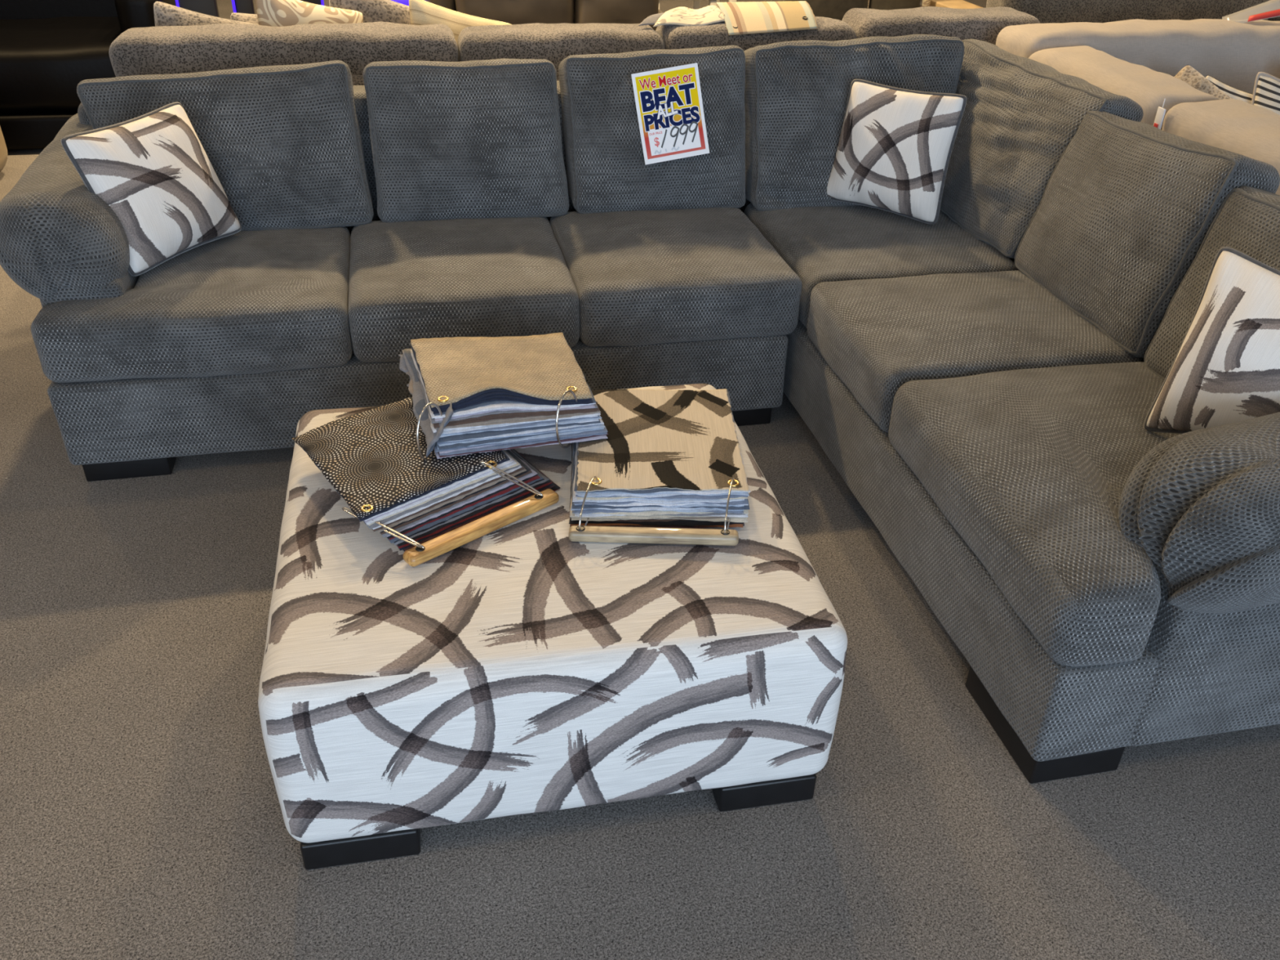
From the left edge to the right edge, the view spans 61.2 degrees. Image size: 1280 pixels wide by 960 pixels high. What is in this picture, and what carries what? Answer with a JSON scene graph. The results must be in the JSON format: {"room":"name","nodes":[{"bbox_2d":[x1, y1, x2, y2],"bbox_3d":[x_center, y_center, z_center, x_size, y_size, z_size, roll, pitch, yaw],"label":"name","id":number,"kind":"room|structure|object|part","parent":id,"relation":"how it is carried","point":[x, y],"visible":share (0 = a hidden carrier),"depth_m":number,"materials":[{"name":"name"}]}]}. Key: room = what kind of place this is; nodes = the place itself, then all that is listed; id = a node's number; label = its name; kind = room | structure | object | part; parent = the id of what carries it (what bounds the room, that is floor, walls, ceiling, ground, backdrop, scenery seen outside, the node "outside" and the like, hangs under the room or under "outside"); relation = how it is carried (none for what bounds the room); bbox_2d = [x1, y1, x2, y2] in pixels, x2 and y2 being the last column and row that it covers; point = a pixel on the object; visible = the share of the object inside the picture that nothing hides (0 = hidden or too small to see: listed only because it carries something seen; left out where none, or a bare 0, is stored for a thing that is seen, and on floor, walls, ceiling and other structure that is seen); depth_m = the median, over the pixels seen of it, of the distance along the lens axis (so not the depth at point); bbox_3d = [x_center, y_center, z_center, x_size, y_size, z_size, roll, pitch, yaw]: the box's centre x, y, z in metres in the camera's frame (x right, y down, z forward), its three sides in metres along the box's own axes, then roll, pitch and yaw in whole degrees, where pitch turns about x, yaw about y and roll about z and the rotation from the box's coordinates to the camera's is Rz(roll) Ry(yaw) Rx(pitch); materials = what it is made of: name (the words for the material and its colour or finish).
{"room":"store","nodes":[
{"label":"store","id":0,"kind":"room"},
{"bbox_2d":[0,0,1279,959],"bbox_3d":[0.012,-1.323,5.324,14.000,0.100,17.500,-5,33,-11],"label":"floor","id":1,"kind":"structure","parent":0,"point":[141,818],"depth_m":2.14,"materials":[{"name":"carpet"}]},
{"bbox_2d":[0,122,8,171],"bbox_3d":[-3.531,-1.558,5.046,0.943,0.466,0.668,-5,33,-11],"label":"stool","id":2,"kind":"object","parent":1,"relation":"on","point":[3,148],"visible":1,"depth_m":5.30,"materials":[{"name":"beige fabric"}]},
{"bbox_2d":[0,0,176,150],"bbox_3d":[-3.789,-2.415,5.770,2.530,1.030,1.133,-5,33,-11],"label":"sofa","id":3,"kind":"object","parent":1,"relation":"on","point":[47,47],"visible":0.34,"depth_m":5.58,"materials":[{"name":"black leather"}]},
{"bbox_3d":[-3.872,-2.741,6.016,2.520,0.750,0.350,-5,33,-11],"label":"frame","id":4,"kind":"part","parent":3,"relation":"part of","materials":[{"name":"black leather"}]},
{"bbox_2d":[0,17,120,113],"bbox_3d":[-3.171,-2.292,5.931,1.274,0.384,1.006,-5,33,-11],"label":"seat cushion","id":5,"kind":"object","parent":3,"relation":"on","point":[43,60],"depth_m":5.55,"materials":[{"name":"black leather"}]},
{"bbox_3d":[-2.655,-2.578,5.910,0.230,0.350,0.900,-5,33,-11],"label":"arm","id":6,"kind":"part","parent":3,"relation":"part of","materials":[{"name":"black leather"}]},
{"bbox_2d":[175,0,324,17],"bbox_3d":[-1.875,-2.409,5.895,1.160,1.020,0.085,-5,33,-11],"label":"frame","id":7,"kind":"object","parent":1,"relation":"on","point":[210,7],"visible":0.02,"depth_m":5.72,"materials":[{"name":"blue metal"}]},
{"bbox_2d":[391,0,408,5],"bbox_3d":[-1.272,-2.262,5.915,0.200,0.780,0.200,-5,33,-11],"label":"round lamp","id":8,"kind":"object","parent":1,"relation":"on","point":[403,2],"visible":0.02,"depth_m":5.65,"materials":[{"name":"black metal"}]},
{"bbox_2d":[0,43,802,481],"bbox_3d":[-0.685,-0.760,3.384,2.213,1.009,1.042,-5,33,-11],"label":"sectional sofa","id":9,"kind":"object","parent":1,"relation":"on","point":[426,198],"visible":0.89,"depth_m":3.21,"materials":[{"name":"grey fabric"}]},
{"bbox_3d":[-1.616,-0.808,3.178,0.323,0.323,0.932,-5,33,-11],"label":"arm","id":10,"kind":"part","parent":9,"relation":"part of"},
{"bbox_3d":[-1.589,-0.653,3.297,0.212,0.242,0.880,-5,33,-11],"label":"arm panel","id":11,"kind":"part","parent":9,"relation":"part of","materials":[{"name":"grey fabric"}]},
{"bbox_3d":[-1.474,-0.060,3.125,0.230,0.072,0.100,-5,33,-11],"label":"leg","id":12,"kind":"part","parent":9,"relation":"part of","materials":[{"name":"black paint"}]},
{"bbox_2d":[61,102,241,275],"bbox_3d":[-1.358,-0.828,3.060,0.194,0.384,0.456,20,37,26],"label":"throw pillow","id":13,"kind":"object","parent":9,"relation":"on","point":[153,169],"visible":0.94,"depth_m":2.99,"materials":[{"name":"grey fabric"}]},
{"bbox_2d":[31,226,352,382],"bbox_3d":[-1.261,-0.539,3.190,0.808,0.233,0.726,-5,33,-11],"label":"seat cushion","id":14,"kind":"object","parent":9,"relation":"on","point":[253,304],"depth_m":2.93,"materials":[{"name":"grey fabric"}]},
{"bbox_2d":[77,59,373,229],"bbox_3d":[-1.271,-1.040,3.370,0.816,0.497,0.307,-5,33,-11],"label":"cushion","id":15,"kind":"object","parent":9,"relation":"on","point":[288,146],"depth_m":3.29,"materials":[{"name":"grey fabric"}]},
{"bbox_3d":[-0.741,-1.062,3.696,2.074,0.547,0.185,-5,33,-11],"label":"frame","id":16,"kind":"part","parent":9,"relation":"part of","materials":[{"name":"grey fabric"}]},
{"bbox_2d":[347,217,579,362],"bbox_3d":[-0.555,-0.608,3.325,0.656,0.238,0.724,-5,33,-11],"label":"seat cushion","id":17,"kind":"object","parent":9,"relation":"on","point":[409,278],"depth_m":3.08,"materials":[{"name":"grey fabric"}]},
{"bbox_2d":[364,57,569,221],"bbox_3d":[-0.554,-1.106,3.511,0.625,0.493,0.305,-5,33,-11],"label":"cushion","id":18,"kind":"object","parent":9,"relation":"on","point":[446,140],"depth_m":3.41,"materials":[{"name":"grey fabric"}]},
{"bbox_2d":[558,43,746,212],"bbox_3d":[0.049,-1.175,3.616,0.613,0.524,0.305,-5,33,-11],"label":"cushion","id":19,"kind":"object","parent":9,"relation":"on","point":[605,170],"depth_m":3.53,"materials":[{"name":"grey fabric"}]},
{"bbox_2d":[631,62,709,164],"bbox_3d":[0.100,-1.175,3.473,0.252,0.298,0.070,-5,33,-11],"label":"price sign","id":20,"kind":"object","parent":9,"relation":"attached to","point":[668,102],"visible":1,"depth_m":3.47,"materials":[{"name":"paper"}]},
{"bbox_3d":[0.112,-1.105,3.500,0.176,0.100,0.023,-5,33,-11],"label":"white panel","id":21,"kind":"part","parent":20,"relation":"part of","materials":[{"name":"paper"}]},
{"bbox_2d":[549,207,802,346],"bbox_3d":[0.088,-0.668,3.447,0.683,0.244,0.728,-5,33,-11],"label":"seat cushion","id":22,"kind":"object","parent":9,"relation":"on","point":[637,277],"depth_m":3.20,"materials":[{"name":"grey fabric"}]},
{"bbox_3d":[0.331,-0.229,3.470,0.160,0.072,0.100,-5,33,-11],"label":"leg","id":23,"kind":"part","parent":9,"relation":"part of","materials":[{"name":"black paint"}]},
{"bbox_2d":[424,0,662,32],"bbox_3d":[-0.536,-2.522,6.107,1.320,0.960,0.711,-5,33,-11],"label":"sofa","id":24,"kind":"object","parent":1,"relation":"on","point":[514,12],"visible":0.12,"depth_m":5.74,"materials":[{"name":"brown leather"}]},
{"bbox_3d":[-1.111,-2.447,6.054,0.160,0.850,0.640,-5,33,-11],"label":"arm","id":25,"kind":"part","parent":24,"relation":"part of","materials":[{"name":"beige leather"}]},
{"bbox_3d":[-0.669,-2.369,5.862,0.632,0.960,0.197,-5,33,-11],"label":"panel","id":26,"kind":"part","parent":24,"relation":"part of","materials":[{"name":"beige leather"}]},
{"bbox_3d":[-0.141,-2.418,5.963,0.470,0.954,0.201,-5,33,-11],"label":"panel","id":27,"kind":"part","parent":24,"relation":"part of","materials":[{"name":"beige leather"}]},
{"bbox_2d":[257,383,848,870],"bbox_3d":[-0.221,0.229,2.372,1.057,0.459,1.028,-5,33,-10],"label":"ottoman","id":28,"kind":"object","parent":1,"relation":"on","point":[521,667],"visible":0.73,"depth_m":1.95,"materials":[{"name":"fabric"}]},
{"bbox_3d":[-0.526,0.661,2.046,0.212,0.068,0.102,-5,33,-10],"label":"leg","id":29,"kind":"part","parent":28,"relation":"part of","materials":[{"name":"black paint"}]},
{"bbox_2d":[292,396,560,566],"bbox_3d":[-0.449,-0.027,2.270,0.436,0.071,0.519,-21,39,-31],"label":"book","id":30,"kind":"object","parent":28,"relation":"on","point":[430,508],"visible":0.82,"depth_m":2.20,"materials":[{"name":"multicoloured fabric"}]},
{"bbox_2d":[398,332,608,461],"bbox_3d":[-0.308,-0.192,2.390,0.428,0.127,0.381,-5,33,-11],"label":"book","id":31,"kind":"object","parent":30,"relation":"on","point":[472,395],"visible":1,"depth_m":2.32,"materials":[{"name":"beige fabric"}]},
{"bbox_2d":[568,388,751,546],"bbox_3d":[0.033,-0.051,2.315,0.365,0.087,0.542,0,33,-2],"label":"book","id":32,"kind":"object","parent":28,"relation":"on","point":[668,460],"visible":0.91,"depth_m":2.22,"materials":[{"name":"fabric"}]},
{"bbox_3d":[0.244,0.596,2.182,0.197,0.068,0.102,-5,33,-10],"label":"leg","id":33,"kind":"part","parent":28,"relation":"part of","materials":[{"name":"black paint"}]},
{"bbox_2d":[109,6,1039,84],"bbox_3d":[-0.196,-1.475,4.530,3.459,1.001,0.995,-5,33,-11],"label":"sofa","id":34,"kind":"object","parent":1,"relation":"on","point":[137,50],"visible":0.11,"depth_m":3.85,"materials":[{"name":"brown fabric"}]},
{"bbox_2d":[153,0,255,26],"bbox_3d":[-1.614,-1.531,4.097,0.463,0.509,0.205,-10,35,-18],"label":"throw pillow","id":35,"kind":"object","parent":34,"relation":"on","point":[165,14],"visible":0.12,"depth_m":3.98,"materials":[{"name":"beige fabric"}]},
{"bbox_2d":[230,12,258,23],"bbox_3d":[-1.472,-1.628,4.298,0.278,0.410,0.229,-5,33,-11],"label":"throw pillow","id":36,"kind":"object","parent":34,"relation":"on","point":[251,18],"visible":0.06,"depth_m":4.22,"materials":[{"name":"beige fabric"}]},
{"bbox_2d":[109,21,457,76],"bbox_3d":[-1.245,-1.397,3.932,1.169,0.483,0.301,-5,33,-11],"label":"cushion","id":37,"kind":"object","parent":34,"relation":"on","point":[137,50],"depth_m":3.73,"materials":[{"name":"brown fabric"}]},
{"bbox_2d":[255,0,363,24],"bbox_3d":[-1.247,-1.594,4.142,0.434,0.525,0.205,-12,35,-21],"label":"throw pillow","id":38,"kind":"object","parent":34,"relation":"on","point":[268,11],"visible":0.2,"depth_m":4.04,"materials":[{"name":"beige fabric"}]},
{"bbox_2d":[328,0,410,23],"bbox_3d":[-1.065,-1.735,4.354,0.387,0.544,0.173,-5,33,-11],"label":"throw pillow","id":39,"kind":"object","parent":34,"relation":"on","point":[371,10],"visible":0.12,"depth_m":4.27,"materials":[{"name":"beige fabric"}]},
{"bbox_3d":[-0.107,-1.317,4.131,3.380,0.490,0.135,-5,33,-11],"label":"frame","id":40,"kind":"part","parent":34,"relation":"part of","materials":[{"name":"grey fabric"}]},
{"bbox_2d":[408,0,512,36],"bbox_3d":[-0.692,-1.611,4.274,0.424,0.538,0.238,-5,33,-11],"label":"throw pillow","id":41,"kind":"object","parent":34,"relation":"on","point":[422,12],"visible":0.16,"depth_m":4.17,"materials":[{"name":"beige fabric"}]},
{"bbox_2d":[455,22,662,71],"bbox_3d":[-0.303,-1.479,4.115,0.768,0.468,0.300,-5,33,-11],"label":"cushion","id":42,"kind":"object","parent":34,"relation":"on","point":[553,42],"depth_m":3.91,"materials":[{"name":"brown fabric"}]},
{"bbox_2d":[638,4,724,26],"bbox_3d":[0.146,-1.746,4.067,0.332,0.055,0.168,-5,33,-11],"label":"sample","id":43,"kind":"object","parent":34,"relation":"on","point":[682,15],"visible":1,"depth_m":4.04,"materials":[{"name":"beige fabric"}]},
{"bbox_2d":[656,15,853,51],"bbox_3d":[0.440,-1.553,4.253,0.754,0.489,0.300,-5,33,-11],"label":"cushion","id":44,"kind":"object","parent":34,"relation":"on","point":[676,36],"depth_m":4.03,"materials":[{"name":"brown fabric"}]},
{"bbox_2d":[716,0,817,35],"bbox_3d":[0.468,-1.740,4.094,0.403,0.100,0.221,-5,33,-11],"label":"sample","id":45,"kind":"object","parent":34,"relation":"on","point":[740,17],"visible":0.94,"depth_m":4.06,"materials":[{"name":"beige fabric"}]},
{"bbox_2d":[843,6,1039,44],"bbox_3d":[1.190,-1.635,4.387,0.772,0.509,0.305,-5,33,-11],"label":"cushion","id":46,"kind":"object","parent":34,"relation":"on","point":[988,24],"depth_m":4.18,"materials":[{"name":"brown fabric"}]},
{"bbox_2d":[657,0,717,8],"bbox_3d":[0.228,-2.935,6.830,0.420,1.000,0.460,-5,33,-11],"label":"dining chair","id":47,"kind":"object","parent":1,"relation":"on","point":[695,3],"visible":0.06,"depth_m":6.64,"materials":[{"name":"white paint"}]},
{"bbox_3d":[0.363,-3.058,7.028,0.044,1.000,0.044,-5,33,-11],"label":"leg","id":48,"kind":"part","parent":47,"relation":"part of","materials":[{"name":"brown paint"}]},
{"bbox_3d":[0.441,-2.685,6.802,0.044,0.620,0.044,-5,33,-11],"label":"leg","id":49,"kind":"part","parent":47,"relation":"part of","materials":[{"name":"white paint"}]},
{"bbox_2d":[716,0,772,6],"bbox_3d":[0.751,-3.232,7.318,0.440,1.000,0.460,-5,33,-11],"label":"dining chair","id":50,"kind":"object","parent":1,"relation":"on","point":[718,1],"visible":0.02,"depth_m":7.44,"materials":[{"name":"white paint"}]},
{"bbox_2d":[783,0,868,22],"bbox_3d":[1.024,-2.760,6.603,0.508,0.989,0.729,-5,33,-11],"label":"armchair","id":51,"kind":"object","parent":1,"relation":"on","point":[838,9],"visible":0.02,"depth_m":6.22,"materials":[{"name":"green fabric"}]},
{"bbox_2d":[867,0,930,8],"bbox_3d":[1.490,-2.967,6.950,0.470,0.987,0.730,-5,33,-11],"label":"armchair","id":52,"kind":"object","parent":1,"relation":"on","point":[873,4],"visible":0.02,"depth_m":6.58,"materials":[{"name":"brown fabric"}]},
{"bbox_3d":[1.735,-2.866,6.791,0.070,0.840,0.200,-5,33,-11],"label":"panel","id":53,"kind":"part","parent":52,"relation":"part of","materials":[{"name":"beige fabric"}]},
{"bbox_2d":[929,0,983,8],"bbox_3d":[1.937,-2.640,6.782,0.210,0.640,0.400,-5,33,-11],"label":"side table","id":54,"kind":"object","parent":1,"relation":"on","point":[934,3],"visible":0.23,"depth_m":6.61,"materials":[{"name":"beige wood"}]},
{"bbox_2d":[738,34,1279,783],"bbox_3d":[1.052,-0.493,3.031,1.068,1.026,2.622,-5,33,-11],"label":"sectional sofa","id":55,"kind":"object","parent":1,"relation":"on","point":[984,380],"visible":0.87,"depth_m":2.63,"materials":[{"name":"grey fabric"}]},
{"bbox_3d":[0.721,-1.198,3.975,0.863,0.546,0.184,-5,33,-11],"label":"frame","id":56,"kind":"part","parent":55,"relation":"part of","materials":[{"name":"grey fabric"}]},
{"bbox_2d":[743,34,961,211],"bbox_3d":[0.728,-1.237,3.737,0.754,0.552,0.321,-5,33,-11],"label":"cushion","id":57,"kind":"object","parent":55,"relation":"on","point":[796,94],"depth_m":3.61,"materials":[{"name":"grey fabric"}]},
{"bbox_2d":[743,203,1018,327],"bbox_3d":[0.774,-0.743,3.608,0.715,0.215,0.767,-5,33,-11],"label":"seat cushion","id":58,"kind":"object","parent":55,"relation":"on","point":[821,242],"depth_m":3.43,"materials":[{"name":"grey fabric"}]},
{"bbox_2d":[827,79,966,224],"bbox_3d":[0.817,-1.075,3.534,0.426,0.404,0.158,17,36,23],"label":"throw pillow","id":59,"kind":"object","parent":55,"relation":"on","point":[895,144],"visible":1,"depth_m":3.48,"materials":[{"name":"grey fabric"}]},
{"bbox_2d":[805,270,1143,433],"bbox_3d":[0.909,-0.378,3.035,0.735,0.234,0.648,-5,33,-11],"label":"seat cushion","id":60,"kind":"object","parent":55,"relation":"on","point":[868,336],"depth_m":2.91,"materials":[{"name":"grey fabric"}]},
{"bbox_2d":[888,361,1182,666],"bbox_3d":[1.056,0.025,2.416,0.750,0.246,0.891,-5,33,-11],"label":"seat cushion","id":61,"kind":"object","parent":55,"relation":"on","point":[1021,469],"depth_m":2.28,"materials":[{"name":"grey fabric"}]},
{"bbox_2d":[940,37,1143,259],"bbox_3d":[1.213,-1.107,3.568,0.344,0.520,0.940,-5,33,-11],"label":"cushion","id":62,"kind":"object","parent":55,"relation":"on","point":[1024,119],"depth_m":3.39,"materials":[{"name":"grey fabric"}]},
{"bbox_3d":[0.869,0.508,2.344,0.203,0.072,0.297,-5,33,-11],"label":"leg","id":63,"kind":"part","parent":55,"relation":"part of","materials":[{"name":"black paint"}]},
{"bbox_3d":[1.469,-0.640,3.119,0.185,0.566,2.453,-5,33,-11],"label":"frame","id":64,"kind":"part","parent":55,"relation":"part of","materials":[{"name":"grey fabric"}]},
{"bbox_2d":[1013,113,1277,355],"bbox_3d":[1.345,-0.705,2.952,0.322,0.511,0.696,-5,33,-11],"label":"cushion","id":65,"kind":"object","parent":55,"relation":"on","point":[1123,208],"depth_m":2.84,"materials":[{"name":"grey fabric"}]},
{"bbox_3d":[1.364,0.247,2.289,0.808,0.445,0.312,-5,33,-11],"label":"arm panel","id":66,"kind":"part","parent":55,"relation":"part of","materials":[{"name":"grey fabric"}]},
{"bbox_3d":[1.359,0.041,2.082,0.872,0.348,0.365,-5,33,-11],"label":"arm","id":67,"kind":"part","parent":55,"relation":"part of"},
{"bbox_2d":[1143,246,1279,433],"bbox_3d":[1.299,-0.226,2.235,0.178,0.392,0.394,-24,41,-34],"label":"throw pillow","id":68,"kind":"object","parent":55,"relation":"on","point":[1225,366],"visible":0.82,"depth_m":2.24,"materials":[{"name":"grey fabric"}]},
{"bbox_2d":[1147,185,1279,377],"bbox_3d":[1.475,-0.360,2.446,0.325,0.483,0.641,-5,33,-11],"label":"cushion","id":69,"kind":"object","parent":55,"relation":"on","point":[1244,219],"depth_m":2.60,"materials":[{"name":"grey fabric"}]},
{"bbox_2d":[985,0,1279,24],"bbox_3d":[2.529,-2.029,5.378,2.233,0.995,0.940,-5,33,-11],"label":"sofa","id":70,"kind":"object","parent":1,"relation":"on","point":[1052,11],"visible":0.02,"depth_m":4.73,"materials":[{"name":"grey fabric"}]},
{"bbox_2d":[1265,0,1279,20],"bbox_3d":[3.264,-2.109,5.159,0.863,0.578,0.333,-5,33,-11],"label":"cushion","id":71,"kind":"object","parent":70,"relation":"on","point":[1275,4],"depth_m":4.92,"materials":[{"name":"fabric"}]},
{"bbox_2d":[998,18,1279,194],"bbox_3d":[2.647,-0.774,3.482,2.235,0.932,2.602,-5,33,-11],"label":"sofa","id":72,"kind":"object","parent":1,"relation":"on","point":[1139,59],"visible":0.31,"depth_m":3.94,"materials":[{"name":"beige fabric"}]},
{"bbox_2d":[1031,45,1218,130],"bbox_3d":[1.595,-1.177,3.723,0.287,0.487,0.815,-5,33,-11],"label":"cushion","id":73,"kind":"object","parent":72,"relation":"on","point":[1148,87],"depth_m":3.50,"materials":[{"name":"beige fabric"}]},
{"bbox_2d":[998,18,1279,93],"bbox_3d":[2.166,-1.545,4.268,1.632,0.497,0.292,-5,33,-11],"label":"cushion","id":74,"kind":"object","parent":72,"relation":"on","point":[1233,52],"depth_m":4.05,"materials":[{"name":"beige fabric"}]},
{"bbox_2d":[1152,98,1165,130],"bbox_3d":[1.545,-1.076,3.221,0.008,0.117,0.034,-5,33,-11],"label":"tag","id":75,"kind":"object","parent":72,"relation":"hanging from","point":[1161,112],"visible":0.84,"depth_m":3.22,"materials":[{"name":"paper"}]},
{"bbox_2d":[1173,64,1235,101],"bbox_3d":[1.973,-1.276,3.879,0.508,0.377,0.096,28,41,34],"label":"throw pillow","id":76,"kind":"object","parent":72,"relation":"on","point":[1188,73],"visible":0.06,"depth_m":3.80,"materials":[{"name":"beige fabric"}]},
{"bbox_2d":[1160,100,1279,194],"bbox_3d":[1.760,-0.757,3.071,0.300,0.494,0.752,-5,33,-11],"label":"cushion","id":77,"kind":"object","parent":72,"relation":"on","point":[1233,126],"depth_m":3.04,"materials":[{"name":"beige fabric"}]},
{"bbox_2d":[1205,75,1253,106],"bbox_3d":[2.084,-1.254,3.877,0.213,0.337,0.076,23,38,29],"label":"throw pillow","id":78,"kind":"object","parent":72,"relation":"on","point":[1237,95],"visible":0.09,"depth_m":3.81,"materials":[{"name":"white fabric"}]},
{"bbox_2d":[1247,8,1279,22],"bbox_3d":[2.368,-1.804,4.161,0.303,0.095,0.072,-5,33,-11],"label":"plastic sleeve","id":79,"kind":"object","parent":72,"relation":"on","point":[1276,12],"visible":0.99,"depth_m":4.15,"materials":[{"name":"red plastic"}]},
{"bbox_2d":[1250,71,1279,115],"bbox_3d":[2.254,-1.188,3.749,0.314,0.384,0.156,13,34,18],"label":"throw pillow","id":80,"kind":"object","parent":72,"relation":"on","point":[1266,91],"visible":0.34,"depth_m":3.73,"materials":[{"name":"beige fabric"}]}
]}

